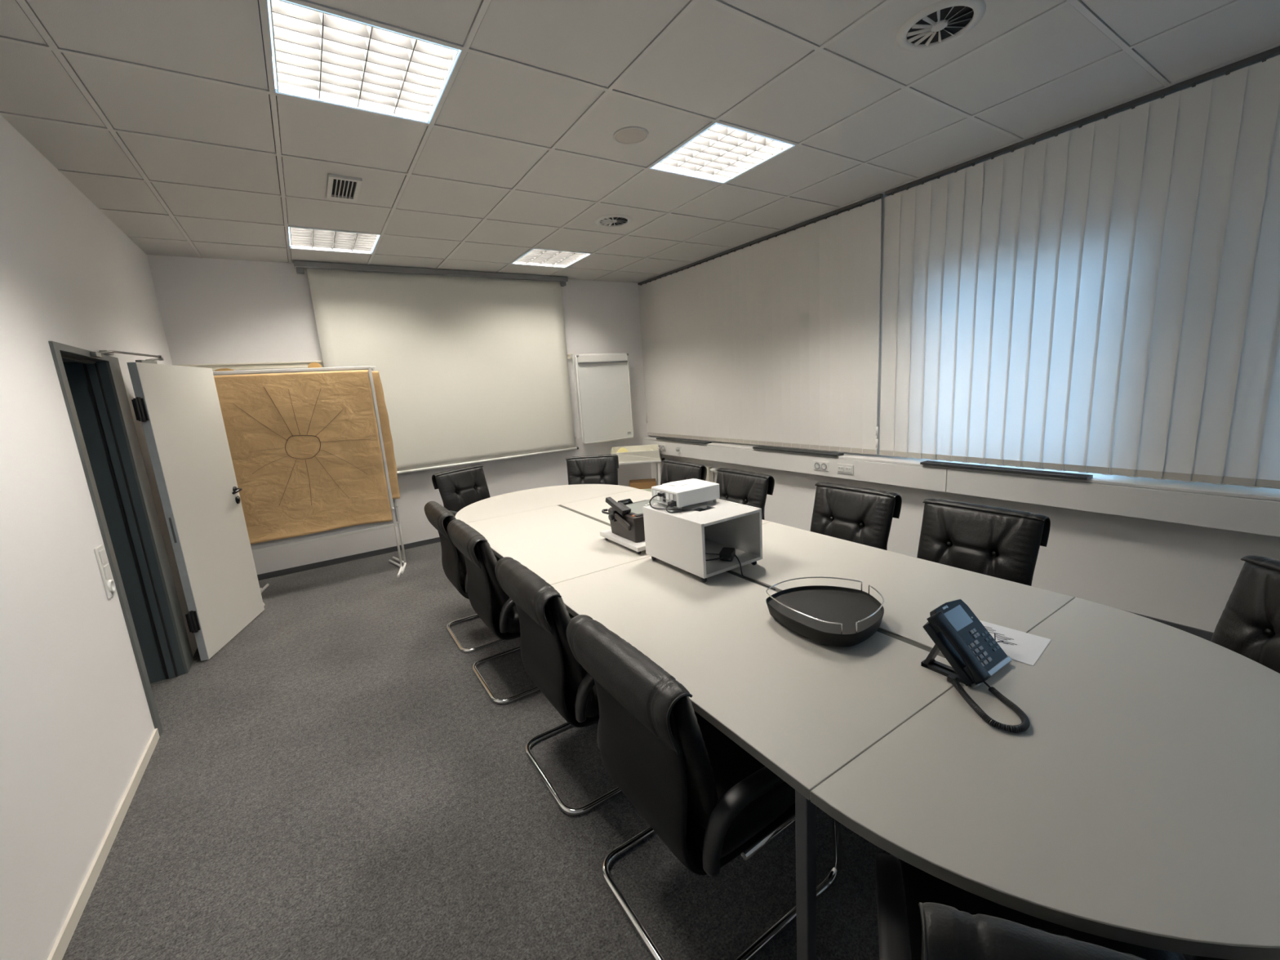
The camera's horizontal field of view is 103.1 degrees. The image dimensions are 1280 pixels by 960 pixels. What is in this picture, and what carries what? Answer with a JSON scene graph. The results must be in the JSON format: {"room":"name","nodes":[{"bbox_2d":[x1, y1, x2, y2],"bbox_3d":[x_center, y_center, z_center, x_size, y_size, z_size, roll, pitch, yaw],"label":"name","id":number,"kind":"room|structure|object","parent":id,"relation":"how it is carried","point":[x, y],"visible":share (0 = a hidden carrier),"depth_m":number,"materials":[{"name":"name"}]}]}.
{"room":"conference room","nodes":[
{"label":"conference room","id":0,"kind":"room"},
{"bbox_2d":[0,115,197,959],"bbox_3d":[-2.135,-0.029,1.428,0.300,2.950,7.270,-11,13,-32],"label":"wall","id":1,"kind":"structure","parent":0,"point":[77,726],"depth_m":1.96,"materials":[{"name":"white paint"}]},
{"bbox_2d":[47,728,159,959],"bbox_3d":[-1.220,1.520,0.734,0.010,0.050,4.345,-11,13,-32],"label":"baseboard","id":2,"kind":"structure","parent":1,"relation":"attached to","point":[58,951],"depth_m":1.81,"materials":[{"name":"beige wood"}]},
{"bbox_2d":[93,544,115,599],"bbox_3d":[-2.407,0.412,2.290,0.018,0.236,0.082,-11,13,-32],"label":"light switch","id":3,"kind":"object","parent":1,"relation":"attached to","point":[100,554],"visible":1,"depth_m":2.27,"materials":[{"name":"white plastic"}]},
{"bbox_2d":[48,341,193,736],"bbox_3d":[-2.842,0.312,2.658,0.312,1.917,0.922,-11,13,-32],"label":"trim","id":4,"kind":"structure","parent":1,"relation":"attached to","point":[93,388],"depth_m":2.88,"materials":[{"name":"metal"}]},
{"bbox_2d":[89,350,264,661],"bbox_3d":[-2.911,0.176,3.308,0.152,1.932,1.238,-7,11,-15],"label":"door","id":5,"kind":"structure","parent":1,"relation":"in","point":[178,407],"depth_m":3.35,"materials":[{"name":"white laminate"}]},
{"bbox_2d":[146,254,653,574],"bbox_3d":[-1.908,-0.860,5.723,5.475,2.950,0.200,-11,13,-32],"label":"wall","id":6,"kind":"structure","parent":0,"point":[213,311],"depth_m":4.83,"materials":[{"name":"white paint"}]},
{"bbox_2d":[257,537,440,580],"bbox_3d":[-1.802,0.581,5.874,4.760,0.055,0.012,-11,13,-32],"label":"baseboard","id":7,"kind":"structure","parent":6,"relation":"attached to","point":[355,557],"depth_m":5.11,"materials":[{"name":"grey"}]},
{"bbox_2d":[175,353,573,370],"bbox_3d":[-2.362,-1.221,5.230,3.710,0.058,0.034,-11,13,-32],"label":"trim","id":8,"kind":"structure","parent":6,"relation":"attached to","point":[255,366],"depth_m":4.56,"materials":[{"name":"beige paint"}]},
{"bbox_2d":[293,260,578,474],"bbox_3d":[-1.923,-1.174,5.450,2.680,2.030,0.110,-11,13,-32],"label":"projection screen","id":9,"kind":"object","parent":6,"relation":"attached to","point":[472,366],"visible":0.84,"depth_m":5.41,"materials":[{"name":"grey fabric"}]},
{"bbox_2d":[569,352,633,444],"bbox_3d":[-0.477,-1.039,6.426,0.805,1.104,0.155,-11,13,-32],"label":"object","id":10,"kind":"object","parent":6,"relation":"attached to","point":[603,380],"visible":0.97,"depth_m":6.38,"materials":[{"name":"white ceramic"}]},
{"bbox_2d":[62,542,890,959],"bbox_3d":[-0.460,1.161,2.706,6.675,0.080,7.270,-11,13,-32],"label":"floor","id":11,"kind":"structure","parent":0,"point":[340,780],"depth_m":1.91,"materials":[{"name":"carpet"}]},
{"bbox_2d":[213,365,402,590],"bbox_3d":[-2.829,0.005,4.365,1.203,1.880,0.567,-11,13,-32],"label":"pinboard","id":12,"kind":"object","parent":11,"relation":"on","point":[277,544],"visible":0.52,"depth_m":4.45,"materials":[{"name":"grey metal"}]},
{"bbox_2d":[213,369,392,544],"bbox_3d":[-2.811,-0.207,4.287,1.131,1.373,0.023,-11,13,-32],"label":"paper sheet","id":13,"kind":"object","parent":12,"relation":"attached to","point":[305,449],"visible":0.91,"depth_m":4.28,"materials":[{"name":"brown paper"}]},
{"bbox_2d":[260,366,406,605],"bbox_3d":[-2.837,-0.013,4.459,1.203,1.880,0.567,-11,13,-32],"label":"pinboard","id":14,"kind":"object","parent":11,"relation":"on","point":[373,368],"visible":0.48,"depth_m":4.83,"materials":[{"name":"white paint"}]},
{"bbox_2d":[214,368,234,371],"bbox_3d":[-3.255,-0.786,3.996,0.130,0.182,0.003,-11,13,-32],"label":"paper scrap","id":15,"kind":"object","parent":14,"relation":"attached to","point":[222,369],"visible":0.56,"depth_m":3.98,"materials":[{"name":"brown paper"}]},
{"bbox_2d":[307,362,321,368],"bbox_3d":[-2.750,-0.883,4.315,0.100,0.230,0.003,-11,13,-32],"label":"disc","id":16,"kind":"object","parent":14,"relation":"attached to","point":[313,365],"visible":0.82,"depth_m":4.30,"materials":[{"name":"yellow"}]},
{"bbox_2d":[371,370,399,498],"bbox_3d":[-2.792,-0.315,4.377,1.192,1.176,0.031,-10,13,-31],"label":"paper sheet","id":17,"kind":"object","parent":14,"relation":"attached to","point":[382,410],"visible":0.04,"depth_m":4.67,"materials":[{"name":"brown paper"}]},
{"bbox_2d":[431,464,489,515],"bbox_3d":[-1.460,0.348,4.701,0.642,0.900,0.588,4,13,36],"label":"chair","id":18,"kind":"object","parent":11,"relation":"on","point":[459,488],"visible":0.56,"depth_m":4.71,"materials":[{"name":"grey leather"}]},
{"bbox_2d":[424,501,511,653],"bbox_3d":[-1.008,0.564,3.404,0.642,0.900,0.588,-11,13,-32],"label":"chair","id":19,"kind":"object","parent":11,"relation":"on","point":[453,562],"visible":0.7,"depth_m":3.17,"materials":[{"name":"grey leather"}]},
{"bbox_2d":[442,506,466,575],"bbox_3d":[-1.190,0.391,3.259,0.150,0.443,0.512,-11,13,-32],"label":"cushion","id":20,"kind":"object","parent":19,"relation":"on","point":[453,560],"depth_m":3.12,"materials":[{"name":"black leather"}]},
{"bbox_2d":[459,555,497,585],"bbox_3d":[-0.951,0.601,3.447,0.494,0.154,0.492,-11,13,-32],"label":"seat cushion","id":21,"kind":"object","parent":19,"relation":"on","point":[462,573],"depth_m":3.34,"materials":[{"name":"black leather"}]},
{"bbox_2d":[447,519,573,704],"bbox_3d":[-0.649,0.643,2.860,0.642,0.900,0.588,-11,13,-32],"label":"chair","id":22,"kind":"object","parent":11,"relation":"on","point":[499,612],"visible":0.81,"depth_m":2.59,"materials":[{"name":"grey leather"}]},
{"bbox_2d":[474,528,514,619],"bbox_3d":[-0.831,0.470,2.715,0.150,0.443,0.512,-11,13,-32],"label":"cushion","id":23,"kind":"object","parent":22,"relation":"on","point":[488,593],"depth_m":2.53,"materials":[{"name":"black leather"}]},
{"bbox_2d":[492,604,519,633],"bbox_3d":[-0.592,0.680,2.903,0.494,0.154,0.492,-11,13,-32],"label":"seat cushion","id":24,"kind":"object","parent":22,"relation":"on","point":[513,624],"depth_m":2.61,"materials":[{"name":"black leather"}]},
{"bbox_2d":[454,484,637,523],"bbox_3d":[-0.783,0.498,4.109,1.411,0.740,0.765,-11,13,-32],"label":"table section","id":25,"kind":"object","parent":11,"relation":"on","point":[519,501],"visible":0.63,"depth_m":3.95,"materials":[{"name":"laminate"}]},
{"bbox_2d":[494,556,622,815],"bbox_3d":[-0.181,0.746,2.150,0.642,0.900,0.588,-11,13,-32],"label":"chair","id":26,"kind":"object","parent":11,"relation":"on","point":[548,659],"visible":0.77,"depth_m":1.89,"materials":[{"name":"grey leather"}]},
{"bbox_2d":[524,568,592,701],"bbox_3d":[-0.363,0.573,2.005,0.150,0.443,0.512,-11,13,-32],"label":"cushion","id":27,"kind":"object","parent":26,"relation":"on","point":[548,657],"depth_m":1.85,"materials":[{"name":"black leather"}]},
{"bbox_2d":[564,680,599,717],"bbox_3d":[-0.124,0.784,2.193,0.494,0.154,0.492,-11,13,-32],"label":"seat cushion","id":28,"kind":"object","parent":26,"relation":"on","point":[571,689],"depth_m":1.91,"materials":[{"name":"black leather"}]},
{"bbox_2d":[565,454,618,484],"bbox_3d":[-0.460,0.246,4.885,0.588,0.900,0.642,-3,11,2],"label":"chair","id":29,"kind":"object","parent":11,"relation":"on","point":[598,468],"visible":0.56,"depth_m":5.01,"materials":[{"name":"grey leather"}]},
{"bbox_2d":[466,488,770,585],"bbox_3d":[-0.190,0.629,3.209,1.411,0.740,1.400,-11,13,-32],"label":"table section","id":30,"kind":"object","parent":11,"relation":"on","point":[563,542],"visible":0.3,"depth_m":2.89,"materials":[{"name":"laminate"}]},
{"bbox_2d":[600,528,645,553],"bbox_3d":[0.027,0.304,2.738,0.342,0.044,0.387,-11,13,-32],"label":"board","id":31,"kind":"object","parent":30,"relation":"on","point":[640,546],"visible":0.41,"depth_m":2.61,"materials":[{"name":"white"}]},
{"bbox_2d":[601,497,660,542],"bbox_3d":[-0.004,0.179,2.729,0.336,0.207,0.296,-11,13,-32],"label":"projector","id":32,"kind":"object","parent":31,"relation":"on","point":[625,517],"visible":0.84,"depth_m":2.63,"materials":[{"name":"grey plastic"}]},
{"bbox_2d":[640,488,651,492],"bbox_3d":[0.064,0.165,6.379,0.220,0.089,0.100,-4,11,0],"label":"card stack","id":33,"kind":"object","parent":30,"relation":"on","point":[650,489],"visible":0.04,"depth_m":6.35,"materials":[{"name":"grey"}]},
{"bbox_2d":[610,444,661,485],"bbox_3d":[-0.039,-0.030,6.499,0.624,0.784,0.384,-4,11,0],"label":"trolley","id":34,"kind":"object","parent":11,"relation":"on","point":[636,454],"visible":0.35,"depth_m":6.27,"materials":[{"name":"white"}]},
{"bbox_2d":[617,447,628,452],"bbox_3d":[-0.215,-0.330,6.389,0.180,0.157,0.169,-11,13,-32],"label":"paper pad","id":35,"kind":"object","parent":34,"relation":"in","point":[623,449],"visible":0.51,"depth_m":6.35,"materials":[{"name":"yellow paper"}]},
{"bbox_2d":[610,444,660,462],"bbox_3d":[-0.060,-0.337,6.441,0.608,0.157,0.367,-4,11,0],"label":"tray","id":36,"kind":"object","parent":34,"relation":"on","point":[636,454],"depth_m":6.27,"materials":[{"name":"white plastic"}]},
{"bbox_2d":[618,458,661,464],"bbox_3d":[-0.054,-0.249,6.457,0.624,0.021,0.384,-4,11,0],"label":"shelf","id":37,"kind":"object","parent":34,"relation":"attached to","point":[636,460],"depth_m":6.28,"materials":[{"name":"white paint"}]},
{"bbox_2d":[629,478,656,488],"bbox_3d":[0.040,0.095,6.534,0.340,0.172,0.220,-4,11,0],"label":"cardboard box","id":38,"kind":"object","parent":34,"relation":"on","point":[639,483],"visible":0.48,"depth_m":6.42,"materials":[{"name":"brown cardboard"}]},
{"bbox_2d":[660,453,662,474],"bbox_3d":[0.299,-0.041,6.791,0.040,0.654,0.040,-11,13,-32],"label":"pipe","id":39,"kind":"object","parent":11,"relation":"on","point":[660,454],"visible":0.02,"depth_m":6.75,"materials":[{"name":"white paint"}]},
{"bbox_2d":[660,459,706,484],"bbox_3d":[0.169,0.325,4.242,0.642,0.900,0.588,-11,13,-32],"label":"chair","id":40,"kind":"object","parent":11,"relation":"on","point":[673,470],"visible":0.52,"depth_m":4.24,"materials":[{"name":"grey leather"}]},
{"bbox_2d":[566,614,842,959],"bbox_3d":[0.204,0.833,1.558,0.642,0.900,0.588,-11,13,-32],"label":"chair","id":41,"kind":"object","parent":11,"relation":"on","point":[709,801],"visible":0.93,"depth_m":1.33,"materials":[{"name":"black leather"}]},
{"bbox_2d":[610,638,718,829],"bbox_3d":[0.022,0.660,1.413,0.150,0.443,0.512,-11,13,-32],"label":"cushion","id":42,"kind":"object","parent":41,"relation":"on","point":[671,787],"depth_m":1.27,"materials":[{"name":"black leather"}]},
{"bbox_2d":[685,711,795,857],"bbox_3d":[0.261,0.870,1.601,0.494,0.154,0.492,-11,13,-32],"label":"seat cushion","id":43,"kind":"object","parent":41,"relation":"on","point":[770,815],"depth_m":1.39,"materials":[{"name":"black leather"}]},
{"bbox_2d":[715,467,774,519],"bbox_3d":[0.557,0.414,3.636,0.642,0.900,0.588,-11,13,-32],"label":"chair","id":44,"kind":"object","parent":11,"relation":"on","point":[749,488],"visible":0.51,"depth_m":3.61,"materials":[{"name":"grey leather"}]},
{"bbox_2d":[551,521,1075,959],"bbox_3d":[0.576,0.797,2.049,1.411,0.740,1.394,-11,13,-32],"label":"table section","id":45,"kind":"object","parent":11,"relation":"on","point":[805,708],"visible":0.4,"depth_m":1.60,"materials":[{"name":"laminate"}]},
{"bbox_2d":[642,498,762,582],"bbox_3d":[0.281,0.253,2.328,0.341,0.262,0.428,-11,13,-32],"label":"stand","id":46,"kind":"object","parent":45,"relation":"on","point":[682,540],"visible":0.98,"depth_m":2.25,"materials":[{"name":"white"}]},
{"bbox_2d":[648,478,719,512],"bbox_3d":[0.205,0.078,2.378,0.317,0.101,0.267,-11,13,-32],"label":"projector","id":47,"kind":"object","parent":46,"relation":"on","point":[677,494],"visible":1,"depth_m":2.32,"materials":[{"name":"white plastic"}]},
{"bbox_2d":[662,496,676,506],"bbox_3d":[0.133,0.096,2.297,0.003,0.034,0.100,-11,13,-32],"label":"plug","id":48,"kind":"object","parent":47,"relation":"attached to","point":[665,499],"depth_m":2.28,"materials":[{"name":"black plastic"}]},
{"bbox_2d":[705,546,775,590],"bbox_3d":[0.377,0.360,2.199,0.489,0.096,0.157,4,13,35],"label":"power adapter","id":49,"kind":"object","parent":45,"relation":"on","point":[726,553],"visible":0.73,"depth_m":2.21,"materials":[{"name":"black plastic"}]},
{"bbox_2d":[765,577,884,647],"bbox_3d":[0.635,0.431,1.712,0.352,0.096,0.357,-11,13,-32],"label":"serving tray","id":50,"kind":"object","parent":45,"relation":"on","point":[830,615],"visible":1,"depth_m":1.68,"materials":[{"name":"black plastic"}]},
{"bbox_2d":[925,620,1051,666],"bbox_3d":[1.064,0.479,1.559,0.196,0.001,0.277,-13,14,-39],"label":"printed sheet","id":51,"kind":"object","parent":45,"relation":"on","point":[1019,646],"visible":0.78,"depth_m":1.51,"materials":[{"name":"white paper"}]},
{"bbox_2d":[809,482,902,550],"bbox_3d":[1.059,0.520,2.903,0.642,0.900,0.588,-11,13,-32],"label":"chair","id":52,"kind":"object","parent":11,"relation":"on","point":[853,513],"visible":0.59,"depth_m":2.89,"materials":[{"name":"grey leather"}]},
{"bbox_2d":[916,498,1050,586],"bbox_3d":[1.421,0.601,2.345,0.642,0.900,0.588,-11,13,-32],"label":"chair","id":53,"kind":"object","parent":11,"relation":"on","point":[1002,543],"visible":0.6,"depth_m":2.34,"materials":[{"name":"grey leather"}]},
{"bbox_2d":[810,597,1279,959],"bbox_3d":[1.151,0.924,1.177,1.411,0.740,0.705,-11,13,-32],"label":"table section","id":54,"kind":"object","parent":11,"relation":"on","point":[1138,802],"visible":0.96,"depth_m":0.99,"materials":[{"name":"laminate"}]},
{"bbox_2d":[920,599,1030,732],"bbox_3d":[0.865,0.450,1.331,0.219,0.170,0.394,2,12,29],"label":"desk phone","id":55,"kind":"object","parent":54,"relation":"on","point":[974,655],"visible":1,"depth_m":1.36,"materials":[{"name":"black plastic"}]},
{"bbox_2d":[875,853,1229,959],"bbox_3d":[0.725,0.930,0.861,0.588,0.900,0.642,1,12,23],"label":"chair","id":56,"kind":"object","parent":11,"relation":"on","point":[922,915],"visible":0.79,"depth_m":0.90,"materials":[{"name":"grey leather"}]},
{"bbox_2d":[920,915,1146,959],"bbox_3d":[0.633,0.765,0.641,0.512,0.443,0.150,1,12,23],"label":"cushion","id":57,"kind":"object","parent":56,"relation":"on","point":[929,929],"depth_m":0.62,"materials":[{"name":"black leather"}]},
{"bbox_2d":[1210,555,1279,673],"bbox_3d":[1.730,0.738,1.515,0.642,0.900,0.588,-3,11,6],"label":"chair","id":58,"kind":"object","parent":11,"relation":"on","point":[1248,625],"visible":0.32,"depth_m":1.58,"materials":[{"name":"grey leather"}]},
{"bbox_2d":[0,0,1279,283],"bbox_3d":[-0.027,-1.859,2.552,4.980,0.140,6.870,-11,13,-32],"label":"ceiling","id":59,"kind":"structure","parent":0,"point":[170,117],"depth_m":2.39,"materials":[{"name":"grey tile"}]},
{"bbox_2d":[288,226,378,253],"bbox_3d":[-2.461,-1.959,4.073,0.588,0.090,0.588,-11,13,-32],"label":"ceiling light","id":60,"kind":"object","parent":59,"relation":"attached to","point":[300,237],"visible":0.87,"depth_m":4.09,"materials":[{"name":"white"}]},
{"bbox_2d":[326,173,362,201],"bbox_3d":[-1.791,-1.762,3.068,0.170,0.016,0.360,-11,13,-32],"label":"ceiling vent","id":61,"kind":"object","parent":59,"relation":"in","point":[339,187],"visible":1,"depth_m":3.06,"materials":[{"name":"grey metal"}]},
{"bbox_2d":[266,0,458,122],"bbox_3d":[-1.094,-1.658,2.002,0.588,0.090,0.588,-11,13,-32],"label":"ceiling light","id":62,"kind":"object","parent":59,"relation":"attached to","point":[317,55],"visible":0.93,"depth_m":1.98,"materials":[{"name":"white plastic"}]},
{"bbox_2d":[512,248,589,267],"bbox_3d":[-0.895,-2.253,5.063,0.588,0.090,0.588,-11,13,-32],"label":"ceiling light","id":63,"kind":"object","parent":59,"relation":"attached to","point":[540,257],"visible":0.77,"depth_m":5.09,"materials":[{"name":"white plastic"}]},
{"bbox_2d":[595,214,632,226],"bbox_3d":[-0.209,-2.057,4.036,0.300,0.014,0.300,2,12,28],"label":"ceiling vent","id":64,"kind":"object","parent":59,"relation":"in","point":[609,220],"visible":1,"depth_m":4.02,"materials":[{"name":"grey metal"}]},
{"bbox_2d":[613,126,648,144],"bbox_3d":[-0.047,-1.808,2.670,0.188,0.008,0.188,-11,13,-32],"label":"ceiling speaker","id":65,"kind":"object","parent":59,"relation":"attached to","point":[628,135],"visible":1,"depth_m":2.66,"materials":[{"name":"grey plastic"}]},
{"bbox_2d":[651,122,793,182],"bbox_3d":[0.471,-1.952,2.991,0.588,0.090,0.588,-11,13,-32],"label":"ceiling light","id":66,"kind":"object","parent":59,"relation":"attached to","point":[721,153],"visible":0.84,"depth_m":3.00,"materials":[{"name":"white plastic"}]},
{"bbox_2d":[637,193,883,454],"bbox_3d":[0.962,-1.381,5.392,0.060,1.986,3.364,-11,13,-32],"label":"vertical blind","id":67,"kind":"object","parent":59,"relation":"hanging from","point":[774,341],"visible":1,"depth_m":4.87,"materials":[{"name":"grey fabric"}]},
{"bbox_2d":[895,0,986,51],"bbox_3d":[1.158,-1.756,1.964,0.300,0.014,0.300,-11,13,-32],"label":"ceiling vent","id":68,"kind":"object","parent":59,"relation":"in","point":[943,22],"visible":1,"depth_m":1.95,"materials":[{"name":"grey metal"}]},
{"bbox_2d":[875,45,1279,488],"bbox_3d":[2.642,-1.011,2.846,0.060,1.986,2.775,-11,13,-32],"label":"vertical blind","id":69,"kind":"object","parent":59,"relation":"hanging from","point":[1102,296],"visible":1,"depth_m":2.87,"materials":[{"name":"grey fabric"}]},
{"bbox_2d":[650,198,1279,632],"bbox_3d":[2.095,-0.823,4.103,0.315,2.950,6.870,-11,13,-32],"label":"wall","id":70,"kind":"structure","parent":0,"point":[1181,574],"depth_m":3.05,"materials":[{"name":"white paint"}]},
{"bbox_2d":[657,444,666,451],"bbox_3d":[0.280,-0.416,6.543,0.014,0.082,0.164,-11,13,-32],"label":"wall socket","id":71,"kind":"object","parent":70,"relation":"attached to","point":[662,447],"visible":0.88,"depth_m":6.53,"materials":[{"name":"white plastic"}]},
{"bbox_2d":[675,445,681,453],"bbox_3d":[0.467,-0.374,6.238,0.038,0.082,0.082,-11,13,-32],"label":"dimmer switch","id":72,"kind":"object","parent":70,"relation":"attached to","point":[677,448],"visible":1,"depth_m":6.23,"materials":[{"name":"white plastic"}]},
{"bbox_2d":[662,462,716,482],"bbox_3d":[0.621,0.072,6.315,0.088,0.563,1.002,-11,13,-32],"label":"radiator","id":73,"kind":"object","parent":70,"relation":"attached to","point":[709,477],"visible":0.1,"depth_m":5.93,"materials":[{"name":"white metal"}]},
{"bbox_2d":[813,460,829,471],"bbox_3d":[1.611,-0.126,4.525,0.014,0.082,0.164,-11,13,-32],"label":"wall socket","id":74,"kind":"object","parent":70,"relation":"attached to","point":[817,465],"visible":1,"depth_m":4.52,"materials":[{"name":"white plastic"}]},
{"bbox_2d":[836,463,853,475],"bbox_3d":[1.744,-0.093,4.322,0.016,0.082,0.154,-11,13,-32],"label":"outlet","id":75,"kind":"object","parent":70,"relation":"attached to","point":[842,468],"visible":1,"depth_m":4.32,"materials":[{"name":"white plastic"}]},
{"bbox_2d":[641,439,1279,537],"bbox_3d":[1.960,-0.068,4.123,0.125,0.171,6.870,-11,13,-32],"label":"cable duct","id":76,"kind":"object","parent":70,"relation":"attached to","point":[1247,515],"depth_m":3.17,"materials":[{"name":"white plastic"}]},
{"bbox_2d":[641,435,1279,501],"bbox_3d":[2.003,-0.172,4.137,0.236,0.017,6.870,-11,13,-32],"label":"window sill","id":77,"kind":"structure","parent":70,"relation":"attached to","point":[1262,493],"depth_m":2.95,"materials":[{"name":"white plastic"}]},
{"bbox_2d":[656,437,711,444],"bbox_3d":[0.514,-0.485,6.217,0.097,0.020,0.980,-11,13,-32],"label":"grille","id":78,"kind":"object","parent":77,"relation":"on","point":[658,438],"visible":1,"depth_m":6.12,"materials":[{"name":"grey metal"}]},
{"bbox_2d":[752,445,844,456],"bbox_3d":[1.457,-0.277,4.787,0.097,0.020,0.990,-11,13,-32],"label":"grille","id":79,"kind":"object","parent":77,"relation":"on","point":[762,447],"visible":1,"depth_m":4.70,"materials":[{"name":"grey metal"}]},
{"bbox_2d":[920,460,1093,479],"bbox_3d":[2.381,-0.074,3.387,0.097,0.020,0.970,-11,13,-32],"label":"grille","id":80,"kind":"object","parent":77,"relation":"on","point":[1004,469],"visible":1,"depth_m":3.29,"materials":[{"name":"grey metal"}]},
{"bbox_2d":[1120,608,1213,641],"bbox_3d":[2.054,0.622,4.286,0.012,0.055,6.870,-11,13,-32],"label":"baseboard","id":81,"kind":"structure","parent":70,"relation":"attached to","point":[1207,635],"depth_m":2.80,"materials":[{"name":"grey"}]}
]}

